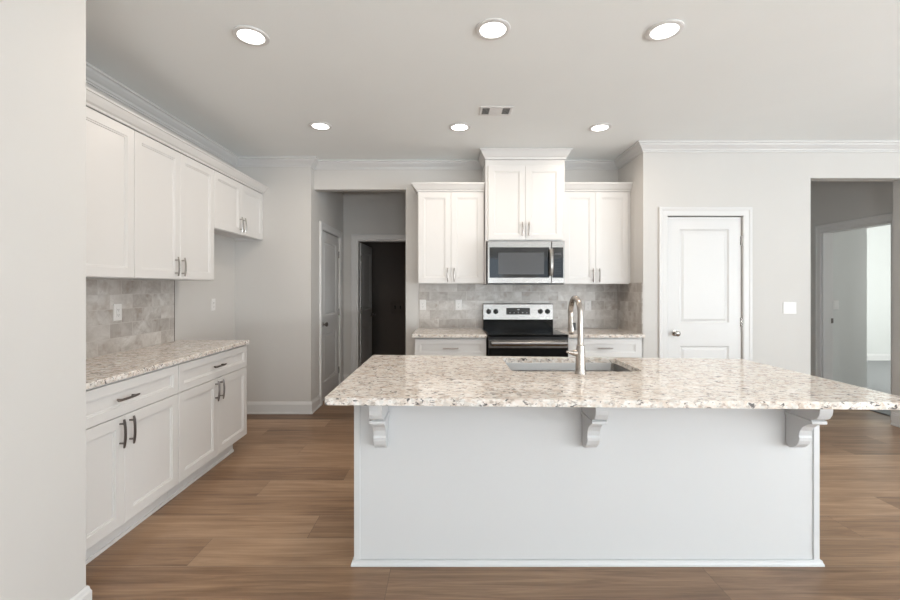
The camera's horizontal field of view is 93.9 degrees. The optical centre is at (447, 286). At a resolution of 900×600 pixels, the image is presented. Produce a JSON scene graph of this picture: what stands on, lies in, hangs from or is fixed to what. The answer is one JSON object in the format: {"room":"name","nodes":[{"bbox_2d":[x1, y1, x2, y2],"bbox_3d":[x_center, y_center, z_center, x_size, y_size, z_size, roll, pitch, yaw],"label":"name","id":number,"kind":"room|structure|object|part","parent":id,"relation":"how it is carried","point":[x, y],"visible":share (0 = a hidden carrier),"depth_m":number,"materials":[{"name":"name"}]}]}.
{"room":"kitchen","nodes":[
{"label":"kitchen","id":0,"kind":"room"},
{"bbox_2d":[0,0,85,599],"bbox_3d":[-1.975,-0.009,-1.430,0.950,2.757,6.340,0,0,0],"label":"wall","id":1,"kind":"structure","parent":0,"point":[43,42],"depth_m":1.55,"materials":[{"name":"paint"}]},
{"bbox_2d":[70,585,91,599],"bbox_3d":[-1.600,1.304,-1.360,0.240,0.130,6.240,0,0,0],"label":"baseboard","id":2,"kind":"structure","parent":1,"relation":"attached to","point":[85,593],"depth_m":1.72,"materials":[{"name":"paint"}]},
{"bbox_2d":[86,83,234,340],"bbox_3d":[-2.375,-0.009,3.140,0.150,2.757,2.800,0,0,0],"label":"wall","id":3,"kind":"structure","parent":0,"point":[194,317],"depth_m":4.07,"materials":[{"name":"paint"}]},
{"bbox_2d":[86,86,142,277],"bbox_3d":[-2.122,-0.568,2.212,0.354,1.025,0.936,0,0,0],"label":"upper cabinet","id":4,"kind":"object","parent":3,"relation":"attached to","point":[109,125],"visible":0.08,"depth_m":2.49,"materials":[{"name":"paint"}]},
{"bbox_3d":[-1.998,-1.043,2.212,0.106,0.074,0.936,0,0,0],"label":"crown","id":5,"kind":"part","parent":4,"relation":"part of","materials":[{"name":"paint"}]},
{"bbox_2d":[86,278,173,358],"bbox_3d":[-2.294,0.200,2.626,0.012,0.509,1.768,0,0,0],"label":"backsplash","id":6,"kind":"structure","parent":3,"relation":"attached to","point":[147,320],"depth_m":3.01,"materials":[{"name":"tile"}]},
{"bbox_2d":[113,304,121,320],"bbox_3d":[-2.283,0.175,2.905,0.009,0.115,0.072,0,0,0],"label":"wall outlet","id":7,"kind":"object","parent":6,"relation":"attached to","point":[117,308],"visible":1,"depth_m":2.90,"materials":[{"name":"white plastic"}]},
{"bbox_2d":[116,307,119,316],"bbox_3d":[-2.281,0.175,2.905,0.003,0.066,0.033,0,0,0],"label":"receptacle","id":8,"kind":"object","parent":7,"relation":"attached to","point":[117,308],"depth_m":2.90,"materials":[{"name":"white plastic"}]},
{"bbox_2d":[174,280,174,340],"bbox_3d":[-2.293,0.200,3.513,0.014,0.509,0.004,0,0,0],"label":"strip","id":9,"kind":"object","parent":6,"relation":"attached to","point":[174,280],"visible":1,"depth_m":3.51,"materials":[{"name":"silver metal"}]},
{"bbox_2d":[132,118,220,280],"bbox_3d":[-2.122,-0.568,3.138,0.354,1.025,0.915,0,0,0],"label":"upper cabinet","id":10,"kind":"object","parent":3,"relation":"attached to","point":[174,178],"visible":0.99,"depth_m":3.04,"materials":[{"name":"paint"}]},
{"bbox_3d":[-2.010,-0.529,2.910,0.019,0.940,0.454,0,0,0],"label":"door","id":11,"kind":"part","parent":10,"relation":"part of","materials":[{"name":"paint"}]},
{"bbox_3d":[-1.998,-1.043,3.138,0.106,0.074,0.915,0,0,0],"label":"crown","id":12,"kind":"part","parent":10,"relation":"part of","materials":[{"name":"paint"}]},
{"bbox_3d":[-1.982,-0.150,3.080,0.037,0.142,0.013,0,0,0],"label":"handle","id":13,"kind":"part","parent":10,"relation":"part of","materials":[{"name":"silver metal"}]},
{"bbox_3d":[-1.982,-0.150,3.156,0.037,0.142,0.013,0,0,0],"label":"handle","id":14,"kind":"part","parent":10,"relation":"part of","materials":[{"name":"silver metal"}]},
{"bbox_3d":[-2.010,-0.529,3.366,0.019,0.940,0.454,0,0,0],"label":"door","id":15,"kind":"part","parent":10,"relation":"part of","materials":[{"name":"paint"}]},
{"bbox_2d":[211,299,214,310],"bbox_3d":[-2.295,0.173,4.110,0.009,0.115,0.072,0,0,0],"label":"wall outlet","id":16,"kind":"object","parent":3,"relation":"attached to","point":[212,300],"visible":1,"depth_m":4.09,"materials":[{"name":"white plastic"}]},
{"bbox_2d":[213,161,267,239],"bbox_3d":[-2.122,-0.791,4.067,0.354,0.577,0.943,0,0,0],"label":"upper cabinet","id":17,"kind":"object","parent":3,"relation":"attached to","point":[238,198],"visible":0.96,"depth_m":4.00,"materials":[{"name":"paint"}]},
{"bbox_3d":[-2.010,-0.753,3.832,0.019,0.492,0.469,0,0,0],"label":"door","id":18,"kind":"part","parent":17,"relation":"part of","materials":[{"name":"paint"}]},
{"bbox_3d":[-1.998,-1.043,4.066,0.106,0.074,0.941,0,0,0],"label":"crown","id":19,"kind":"part","parent":17,"relation":"part of","materials":[{"name":"paint"}]},
{"bbox_3d":[-2.010,-0.753,4.303,0.019,0.492,0.469,0,0,0],"label":"door","id":20,"kind":"part","parent":17,"relation":"part of","materials":[{"name":"paint"}]},
{"bbox_2d":[235,167,342,401],"bbox_3d":[-1.966,-0.009,5.245,0.969,2.757,1.410,0,0,0],"label":"wall","id":21,"kind":"structure","parent":0,"point":[277,275],"depth_m":4.54,"materials":[{"name":"paint"}]},
{"bbox_2d":[247,395,320,413],"bbox_3d":[-2.019,1.304,4.385,0.621,0.130,1.437,0,0,44],"label":"baseboard","id":22,"kind":"structure","parent":21,"relation":"attached to","point":[311,407],"depth_m":4.53,"materials":[{"name":"paint"}]},
{"bbox_2d":[319,221,342,405],"bbox_3d":[-1.470,0.305,5.327,0.021,2.129,0.983,0,0,0],"label":"door frame","id":23,"kind":"structure","parent":21,"relation":"attached to","point":[322,226],"depth_m":4.90,"materials":[{"name":"paint"}]},
{"bbox_2d":[323,231,339,400],"bbox_3d":[-1.510,0.347,5.331,0.167,2.030,0.826,0,0,0],"label":"door","id":24,"kind":"structure","parent":21,"relation":"in","point":[331,254],"depth_m":5.35,"materials":[{"name":"paint"}]},
{"bbox_2d":[343,192,405,375],"bbox_3d":[-1.000,-0.009,6.975,2.800,2.757,2.050,0,0,0],"label":"wall","id":25,"kind":"structure","parent":0,"point":[363,212],"depth_m":5.95,"materials":[{"name":"paint"}]},
{"bbox_2d":[360,243,374,365],"bbox_3d":[-1.268,0.361,6.462,0.167,2.002,0.781,0,0,2],"label":"door","id":26,"kind":"structure","parent":25,"relation":"in","point":[366,314],"depth_m":6.39,"materials":[{"name":"paint"}]},
{"bbox_2d":[351,234,405,373],"bbox_3d":[-0.884,0.310,6.000,0.978,2.120,0.141,0,0,0],"label":"door frame","id":27,"kind":"structure","parent":25,"relation":"attached to","point":[354,237],"depth_m":5.93,"materials":[{"name":"paint"}]},
{"bbox_2d":[391,301,404,313],"bbox_3d":[-0.940,0.390,7.877,0.270,0.240,0.044,0,0,0],"label":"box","id":28,"kind":"object","parent":25,"relation":"attached to","point":[397,307],"visible":1,"depth_m":7.90,"materials":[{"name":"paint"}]},
{"bbox_2d":[314,170,617,354],"bbox_3d":[0.201,-0.009,4.700,3.364,2.757,0.100,0,0,0],"label":"wall","id":29,"kind":"structure","parent":0,"point":[324,180],"depth_m":4.65,"materials":[{"name":"paint"}]},
{"bbox_2d":[411,182,485,283],"bbox_3d":[0.007,-0.547,4.455,0.758,1.035,0.387,0,0,0],"label":"upper cabinet","id":30,"kind":"object","parent":29,"relation":"attached to","point":[450,214],"depth_m":4.32,"materials":[{"name":"paint"}]},
{"bbox_3d":[-0.138,-0.507,4.330,0.335,0.937,0.019,0,0,0],"label":"door","id":31,"kind":"part","parent":30,"relation":"part of","materials":[{"name":"paint"}]},
{"bbox_3d":[0.001,-1.024,4.460,0.746,0.082,0.378,0,0,0],"label":"crown","id":32,"kind":"part","parent":30,"relation":"part of","materials":[{"name":"paint"}]},
{"bbox_3d":[0.199,-0.507,4.330,0.335,0.937,0.019,0,0,0],"label":"door","id":33,"kind":"part","parent":30,"relation":"part of","materials":[{"name":"paint"}]},
{"bbox_3d":[0.381,-0.247,4.449,0.012,0.434,0.375,0,0,0],"label":"filler panel","id":34,"kind":"part","parent":30,"relation":"part of","materials":[{"name":"white wood"}]},
{"bbox_2d":[419,284,617,327],"bbox_3d":[0.783,0.210,4.644,2.198,0.488,0.010,0,0,0],"label":"backsplash","id":35,"kind":"structure","parent":29,"relation":"attached to","point":[440,312],"depth_m":4.64,"materials":[{"name":"tile"}]},
{"bbox_2d":[419,300,425,309],"bbox_3d":[-0.279,0.198,4.634,0.072,0.115,0.009,0,0,0],"label":"wall outlet","id":36,"kind":"object","parent":35,"relation":"attached to","point":[422,303],"visible":1,"depth_m":4.63,"materials":[{"name":"white plastic"}]},
{"bbox_2d":[455,300,461,309],"bbox_3d":[0.116,0.198,4.634,0.072,0.115,0.009,0,0,0],"label":"wall outlet","id":37,"kind":"object","parent":35,"relation":"attached to","point":[458,303],"visible":1,"depth_m":4.63,"materials":[{"name":"white plastic"}]},
{"bbox_2d":[585,300,590,310],"bbox_3d":[1.545,0.205,4.634,0.072,0.115,0.009,0,0,0],"label":"wall outlet","id":38,"kind":"object","parent":35,"relation":"attached to","point":[587,302],"visible":1,"depth_m":4.63,"materials":[{"name":"white plastic"}]},
{"bbox_2d":[478,148,572,242],"bbox_3d":[0.782,-0.925,4.417,0.921,0.920,0.464,0,0,0],"label":"upper cabinet","id":39,"kind":"object","parent":29,"relation":"attached to","point":[524,189],"visible":0.99,"depth_m":4.25,"materials":[{"name":"paint"}]},
{"bbox_3d":[0.594,-0.850,4.253,0.373,0.750,0.019,0,0,0],"label":"door","id":40,"kind":"part","parent":39,"relation":"part of","materials":[{"name":"paint"}]},
{"bbox_2d":[484,241,563,284],"bbox_3d":[0.766,-0.238,4.345,0.757,0.427,0.560,0,0,0],"label":"microwave","id":41,"kind":"object","parent":39,"relation":"attached to","point":[507,262],"visible":0.99,"depth_m":4.12,"materials":[{"name":"silver metal"}]},
{"bbox_3d":[1.008,-0.240,4.096,0.036,0.264,0.061,0,0,0],"label":"handle","id":42,"kind":"part","parent":41,"relation":"part of","materials":[{"name":"silver metal"}]},
{"bbox_3d":[1.081,-0.243,4.140,0.127,0.417,0.030,0,0,0],"label":"control panel","id":43,"kind":"part","parent":41,"relation":"part of","materials":[{"name":"silver metal"}]},
{"bbox_3d":[0.782,-1.338,4.378,0.921,0.095,0.385,0,0,0],"label":"crown","id":44,"kind":"part","parent":39,"relation":"part of","materials":[{"name":"paint"}]},
{"bbox_3d":[0.970,-0.850,4.253,0.373,0.750,0.019,0,0,0],"label":"door","id":45,"kind":"part","parent":39,"relation":"part of","materials":[{"name":"paint"}]},
{"bbox_2d":[564,182,632,283],"bbox_3d":[1.516,-0.547,4.455,0.738,1.035,0.387,0,0,0],"label":"upper cabinet","id":46,"kind":"object","parent":29,"relation":"attached to","point":[597,214],"depth_m":4.32,"materials":[{"name":"paint"}]},
{"bbox_3d":[1.165,-0.247,4.449,0.037,0.434,0.375,0,0,0],"label":"filler panel","id":47,"kind":"part","parent":46,"relation":"part of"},
{"bbox_3d":[1.353,-0.505,4.330,0.332,0.942,0.019,0,0,0],"label":"door","id":48,"kind":"part","parent":46,"relation":"part of","materials":[{"name":"paint"}]},
{"bbox_3d":[1.534,-1.024,4.310,0.696,0.082,0.078,0,0,0],"label":"crown","id":49,"kind":"part","parent":46,"relation":"part of","materials":[{"name":"paint"}]},
{"bbox_3d":[1.687,-0.505,4.330,0.332,0.942,0.019,0,0,0],"label":"door","id":50,"kind":"part","parent":46,"relation":"part of","materials":[{"name":"paint"}]},
{"bbox_2d":[86,0,899,159],"bbox_3d":[3.350,-1.437,1.650,11.900,0.100,12.900,0,0,0],"label":"ceiling","id":51,"kind":"structure","parent":0,"point":[390,78],"depth_m":2.72,"materials":[{"name":"paint"}]},
{"bbox_2d":[232,25,269,46],"bbox_3d":[-1.087,-1.381,2.318,0.188,0.009,0.188,0,0,0],"label":"recessed light","id":52,"kind":"object","parent":51,"relation":"in","point":[249,35],"visible":1,"depth_m":2.31,"materials":[{"name":"white plastic"}]},
{"bbox_2d":[309,121,331,130],"bbox_3d":[-1.096,-1.381,3.611,0.188,0.009,0.188,0,0,0],"label":"recessed light","id":53,"kind":"object","parent":51,"relation":"in","point":[323,126],"visible":1,"depth_m":3.60,"materials":[{"name":"white plastic"}]},
{"bbox_2d":[449,123,470,131],"bbox_3d":[0.101,-1.381,3.636,0.188,0.009,0.188,0,0,0],"label":"recessed light","id":54,"kind":"object","parent":51,"relation":"in","point":[459,127],"visible":1,"depth_m":3.63,"materials":[{"name":"white plastic"}]},
{"bbox_2d":[475,18,510,39],"bbox_3d":[0.241,-1.381,2.257,0.188,0.009,0.188,0,0,0],"label":"recessed light","id":55,"kind":"object","parent":51,"relation":"in","point":[491,28],"visible":1,"depth_m":2.25,"materials":[{"name":"white plastic"}]},
{"bbox_2d":[479,106,513,114],"bbox_3d":[0.375,-1.383,3.300,0.256,0.007,0.164,0,0,0],"label":"ceiling vent","id":56,"kind":"object","parent":51,"relation":"in","point":[484,110],"visible":1,"depth_m":3.28,"materials":[{"name":"white plastic"}]},
{"bbox_3d":[0.375,-1.381,3.300,0.100,0.004,0.120,0,0,0],"label":"plate","id":57,"kind":"part","parent":56,"relation":"part of","materials":[{"name":"white plastic"}]},
{"bbox_2d":[589,123,611,131],"bbox_3d":[1.319,-1.381,3.646,0.188,0.009,0.188,0,0,0],"label":"recessed light","id":58,"kind":"object","parent":51,"relation":"in","point":[600,127],"visible":1,"depth_m":3.63,"materials":[{"name":"white plastic"}]},
{"bbox_2d":[645,19,683,40],"bbox_3d":[1.169,-1.381,2.268,0.188,0.009,0.188,0,0,0],"label":"recessed light","id":59,"kind":"object","parent":51,"relation":"in","point":[666,29],"visible":1,"depth_m":2.26,"materials":[{"name":"white plastic"}]},
{"bbox_2d":[86,361,899,599],"bbox_3d":[3.300,1.414,1.650,11.800,0.112,12.900,0,0,0],"label":"floor","id":60,"kind":"structure","parent":0,"point":[273,519],"depth_m":2.21,"materials":[{"name":"brown wood"}]},
{"bbox_2d":[86,364,177,564],"bbox_3d":[-1.992,0.928,2.238,0.614,0.884,0.896,0,0,0],"label":"base cabinet","id":61,"kind":"object","parent":60,"relation":"on","point":[132,422],"visible":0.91,"depth_m":2.26,"materials":[{"name":"paint"}]},
{"bbox_3d":[-1.732,0.970,2.014,0.019,0.576,0.445,0,0,0],"label":"door","id":62,"kind":"part","parent":61,"relation":"part of","materials":[{"name":"paint"}]},
{"bbox_3d":[-1.704,0.770,2.204,0.037,0.152,0.013,0,0,0],"label":"handle","id":63,"kind":"part","parent":61,"relation":"part of","materials":[{"name":"silver metal"}]},
{"bbox_3d":[-1.704,0.588,2.238,0.037,0.013,0.152,0,0,0],"label":"handle","id":64,"kind":"part","parent":61,"relation":"part of","materials":[{"name":"silver metal"}]},
{"bbox_3d":[-1.732,0.588,2.238,0.019,0.180,0.892,0,0,0],"label":"drawer","id":65,"kind":"part","parent":61,"relation":"part of","materials":[{"name":"paint"}]},
{"bbox_3d":[-1.704,0.770,2.272,0.037,0.152,0.013,0,0,0],"label":"handle","id":66,"kind":"part","parent":61,"relation":"part of","materials":[{"name":"silver metal"}]},
{"bbox_3d":[-1.732,0.970,2.462,0.019,0.576,0.445,0,0,0],"label":"door","id":67,"kind":"part","parent":61,"relation":"part of","materials":[{"name":"paint"}]},
{"bbox_2d":[86,340,248,389],"bbox_3d":[-2.002,0.470,2.677,0.593,0.030,1.870,0,0,0],"label":"countertop","id":68,"kind":"structure","parent":61,"relation":"on","point":[105,369],"depth_m":2.67,"materials":[{"name":"stone"}]},
{"bbox_2d":[168,345,246,500],"bbox_3d":[-1.992,0.928,3.143,0.614,0.884,0.912,0,0,0],"label":"base cabinet","id":69,"kind":"object","parent":60,"relation":"on","point":[212,388],"visible":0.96,"depth_m":3.04,"materials":[{"name":"paint"}]},
{"bbox_3d":[-1.732,0.970,2.915,0.019,0.576,0.453,0,0,0],"label":"door","id":70,"kind":"part","parent":69,"relation":"part of","materials":[{"name":"paint"}]},
{"bbox_3d":[-1.732,0.588,3.143,0.019,0.180,0.908,0,0,0],"label":"drawer","id":71,"kind":"part","parent":69,"relation":"part of","materials":[{"name":"paint"}]},
{"bbox_3d":[-1.704,0.770,3.109,0.037,0.152,0.013,0,0,0],"label":"handle","id":72,"kind":"part","parent":69,"relation":"part of","materials":[{"name":"silver metal"}]},
{"bbox_3d":[-1.704,0.770,3.177,0.037,0.152,0.013,0,0,0],"label":"handle","id":73,"kind":"part","parent":69,"relation":"part of","materials":[{"name":"silver metal"}]},
{"bbox_3d":[-1.732,0.970,3.371,0.019,0.576,0.453,0,0,0],"label":"door","id":74,"kind":"part","parent":69,"relation":"part of","materials":[{"name":"paint"}]},
{"bbox_2d":[415,338,485,355],"bbox_3d":[0.025,0.928,4.326,0.690,0.884,0.644,0,0,0],"label":"base cabinet","id":75,"kind":"object","parent":60,"relation":"on","point":[423,346],"visible":0.31,"depth_m":4.04,"materials":[{"name":"paint"}]},
{"bbox_2d":[412,328,486,337],"bbox_3d":[0.014,0.470,4.330,0.718,0.030,0.640,0,0,0],"label":"countertop","id":76,"kind":"structure","parent":75,"relation":"on","point":[419,332],"depth_m":4.11,"materials":[{"name":"stone"}]},
{"bbox_2d":[483,303,567,356],"bbox_3d":[0.764,0.776,4.285,0.762,1.188,0.707,0,0,0],"label":"range","id":77,"kind":"object","parent":60,"relation":"on","point":[511,329],"visible":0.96,"depth_m":4.28,"materials":[{"name":"black metal"}]},
{"bbox_2d":[483,329,567,336],"bbox_3d":[0.764,0.464,4.284,0.760,0.022,0.572,0,0,0],"label":"cooktop","id":78,"kind":"object","parent":77,"relation":"in","point":[490,332],"depth_m":4.09,"materials":[{"name":"black glass"}]},
{"bbox_3d":[0.764,0.819,3.998,0.754,0.633,0.021,0,0,0],"label":"oven door","id":79,"kind":"part","parent":77,"relation":"part of","materials":[{"name":"black glass"}]},
{"bbox_3d":[0.764,0.541,3.986,0.753,0.078,0.004,0,0,0],"label":"door rail","id":80,"kind":"part","parent":77,"relation":"part of","materials":[{"name":"silver metal"}]},
{"bbox_3d":[0.764,0.532,3.959,0.712,0.044,0.056,0,0,0],"label":"handle","id":81,"kind":"part","parent":77,"relation":"part of","materials":[{"name":"silver metal"}]},
{"bbox_2d":[351,363,832,566],"bbox_3d":[0.683,0.927,2.288,2.319,0.884,0.822,0,0,0],"label":"kitchen island","id":82,"kind":"object","parent":60,"relation":"on","point":[435,486],"visible":0.67,"depth_m":2.07,"materials":[{"name":"paint"}]},
{"bbox_3d":[-0.448,0.927,2.086,0.030,0.884,0.038,0,0,0],"label":"corner trim","id":83,"kind":"part","parent":82,"relation":"part of","materials":[{"name":"paint"}]},
{"bbox_3d":[0.683,1.355,2.377,2.319,0.027,0.645,0,0,0],"label":"molding","id":84,"kind":"part","parent":82,"relation":"part of","materials":[{"name":"paint"}]},
{"bbox_2d":[325,355,899,409],"bbox_3d":[0.687,0.470,2.236,2.395,0.030,1.165,0,0,0],"label":"island countertop","id":85,"kind":"structure","parent":82,"relation":"on","point":[382,380],"depth_m":1.94,"materials":[{"name":"stone"}]},
{"bbox_2d":[512,363,632,371],"bbox_3d":[0.702,0.588,2.476,0.741,0.204,0.456,0,0,0],"label":"sink","id":86,"kind":"object","parent":85,"relation":"in","point":[614,367],"visible":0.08,"depth_m":2.69,"materials":[{"name":"silver metal"}]},
{"bbox_2d":[566,295,585,374],"bbox_3d":[0.672,0.250,2.285,0.106,0.409,0.221,0,0,0],"label":"faucet","id":87,"kind":"object","parent":85,"relation":"on","point":[580,369],"visible":1,"depth_m":2.20,"materials":[{"name":"silver metal"}]},
{"bbox_3d":[0.648,0.346,2.205,0.060,0.033,0.034,0,0,0],"label":"lever","id":88,"kind":"part","parent":87,"relation":"part of","materials":[{"name":"silver metal"}]},
{"bbox_3d":[0.695,0.175,2.293,0.030,0.259,0.206,0,0,0],"label":"spout","id":89,"kind":"part","parent":87,"relation":"part of","materials":[{"name":"silver metal"}]},
{"bbox_3d":[1.815,0.927,2.086,0.030,0.884,0.038,0,0,0],"label":"corner trim","id":90,"kind":"part","parent":82,"relation":"part of","materials":[{"name":"paint"}]},
{"bbox_2d":[568,338,642,357],"bbox_3d":[1.518,0.928,4.326,0.727,0.884,0.644,0,0,0],"label":"base cabinet","id":91,"kind":"object","parent":60,"relation":"on","point":[594,347],"depth_m":4.04,"materials":[{"name":"paint"}]},
{"bbox_2d":[553,328,644,337],"bbox_3d":[1.517,0.470,4.330,0.730,0.030,0.640,0,0,0],"label":"countertop","id":92,"kind":"structure","parent":91,"relation":"on","point":[587,332],"depth_m":4.11,"materials":[{"name":"stone"}]},
{"bbox_3d":[1.869,0.928,4.071,0.026,0.884,0.018,0,0,0],"label":"cabinet filler","id":93,"kind":"part","parent":91,"relation":"part of","materials":[{"name":"white wood"}]},
{"bbox_2d":[618,152,899,413],"bbox_3d":[4.242,-0.009,4.400,4.717,2.757,0.700,0,0,0],"label":"wall","id":94,"kind":"structure","parent":0,"point":[776,186],"depth_m":4.05,"materials":[{"name":"paint"}]},
{"bbox_2d":[86,62,899,169],"bbox_3d":[2.090,-1.343,0.085,8.780,0.087,9.130,0,0,0],"label":"crown molding","id":95,"kind":"structure","parent":94,"relation":"attached to","point":[95,77],"depth_m":4.02,"materials":[{"name":"paint"}]},
{"bbox_2d":[618,283,642,333],"bbox_3d":[1.877,0.206,4.347,0.010,0.496,0.582,0,0,0],"label":"backsplash","id":96,"kind":"structure","parent":94,"relation":"attached to","point":[630,296],"depth_m":4.29,"materials":[{"name":"tile"}]},
{"bbox_2d":[658,207,751,360],"bbox_3d":[2.476,0.300,4.040,0.896,2.139,0.021,0,0,0],"label":"door frame","id":97,"kind":"structure","parent":94,"relation":"attached to","point":[663,212],"depth_m":4.03,"materials":[{"name":"paint"}]},
{"bbox_2d":[668,217,742,358],"bbox_3d":[2.482,0.343,4.080,0.733,2.038,0.167,0,0,0],"label":"door","id":98,"kind":"structure","parent":94,"relation":"in","point":[705,320],"depth_m":4.06,"materials":[{"name":"paint"}]},
{"bbox_3d":[2.193,0.445,4.029,0.060,0.060,0.066,0,0,0],"label":"knob","id":99,"kind":"part","parent":98,"relation":"part of","materials":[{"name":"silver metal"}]},
{"bbox_2d":[783,302,795,313],"bbox_3d":[3.292,0.202,4.045,0.128,0.115,0.008,0,0,0],"label":"light switch","id":100,"kind":"object","parent":94,"relation":"attached to","point":[788,307],"visible":1,"depth_m":4.04,"materials":[{"name":"white plastic"}]},
{"bbox_2d":[891,412,899,427],"bbox_3d":[5.438,1.304,-0.155,2.085,0.130,8.650,0,0,0],"label":"baseboard","id":101,"kind":"structure","parent":94,"relation":"attached to","point":[895,417],"depth_m":4.13,"materials":[{"name":"paint"}]},
{"bbox_2d":[811,181,892,375],"bbox_3d":[4.620,-0.009,4.945,0.120,2.757,1.550,0,0,0],"label":"wall","id":102,"kind":"structure","parent":0,"point":[831,201],"depth_m":4.88,"materials":[{"name":"paint"}]},
{"bbox_2d":[815,213,892,413],"bbox_3d":[4.609,0.305,4.715,0.141,2.129,0.978,0,0,0],"label":"door frame","id":103,"kind":"structure","parent":102,"relation":"attached to","point":[819,229],"depth_m":5.10,"materials":[{"name":"paint"}]},
{"bbox_2d":[833,225,890,386],"bbox_3d":[6.940,-0.009,5.975,4.520,2.757,3.850,0,0,0],"label":"wall","id":104,"kind":"structure","parent":0,"point":[861,257],"depth_m":5.20,"materials":[{"name":"paint"}]},
{"bbox_2d":[833,300,838,308],"bbox_3d":[4.800,0.220,5.196,0.072,0.115,0.008,0,0,0],"label":"light switch","id":105,"kind":"object","parent":104,"relation":"attached to","point":[835,302],"visible":0.92,"depth_m":5.19,"materials":[{"name":"white plastic"}]},
{"bbox_2d":[863,354,890,388],"bbox_3d":[6.880,1.304,5.975,4.400,0.130,3.610,0,0,0],"label":"baseboard","id":106,"kind":"structure","parent":104,"relation":"attached to","point":[870,357],"depth_m":7.77,"materials":[{"name":"paint"}]}
]}

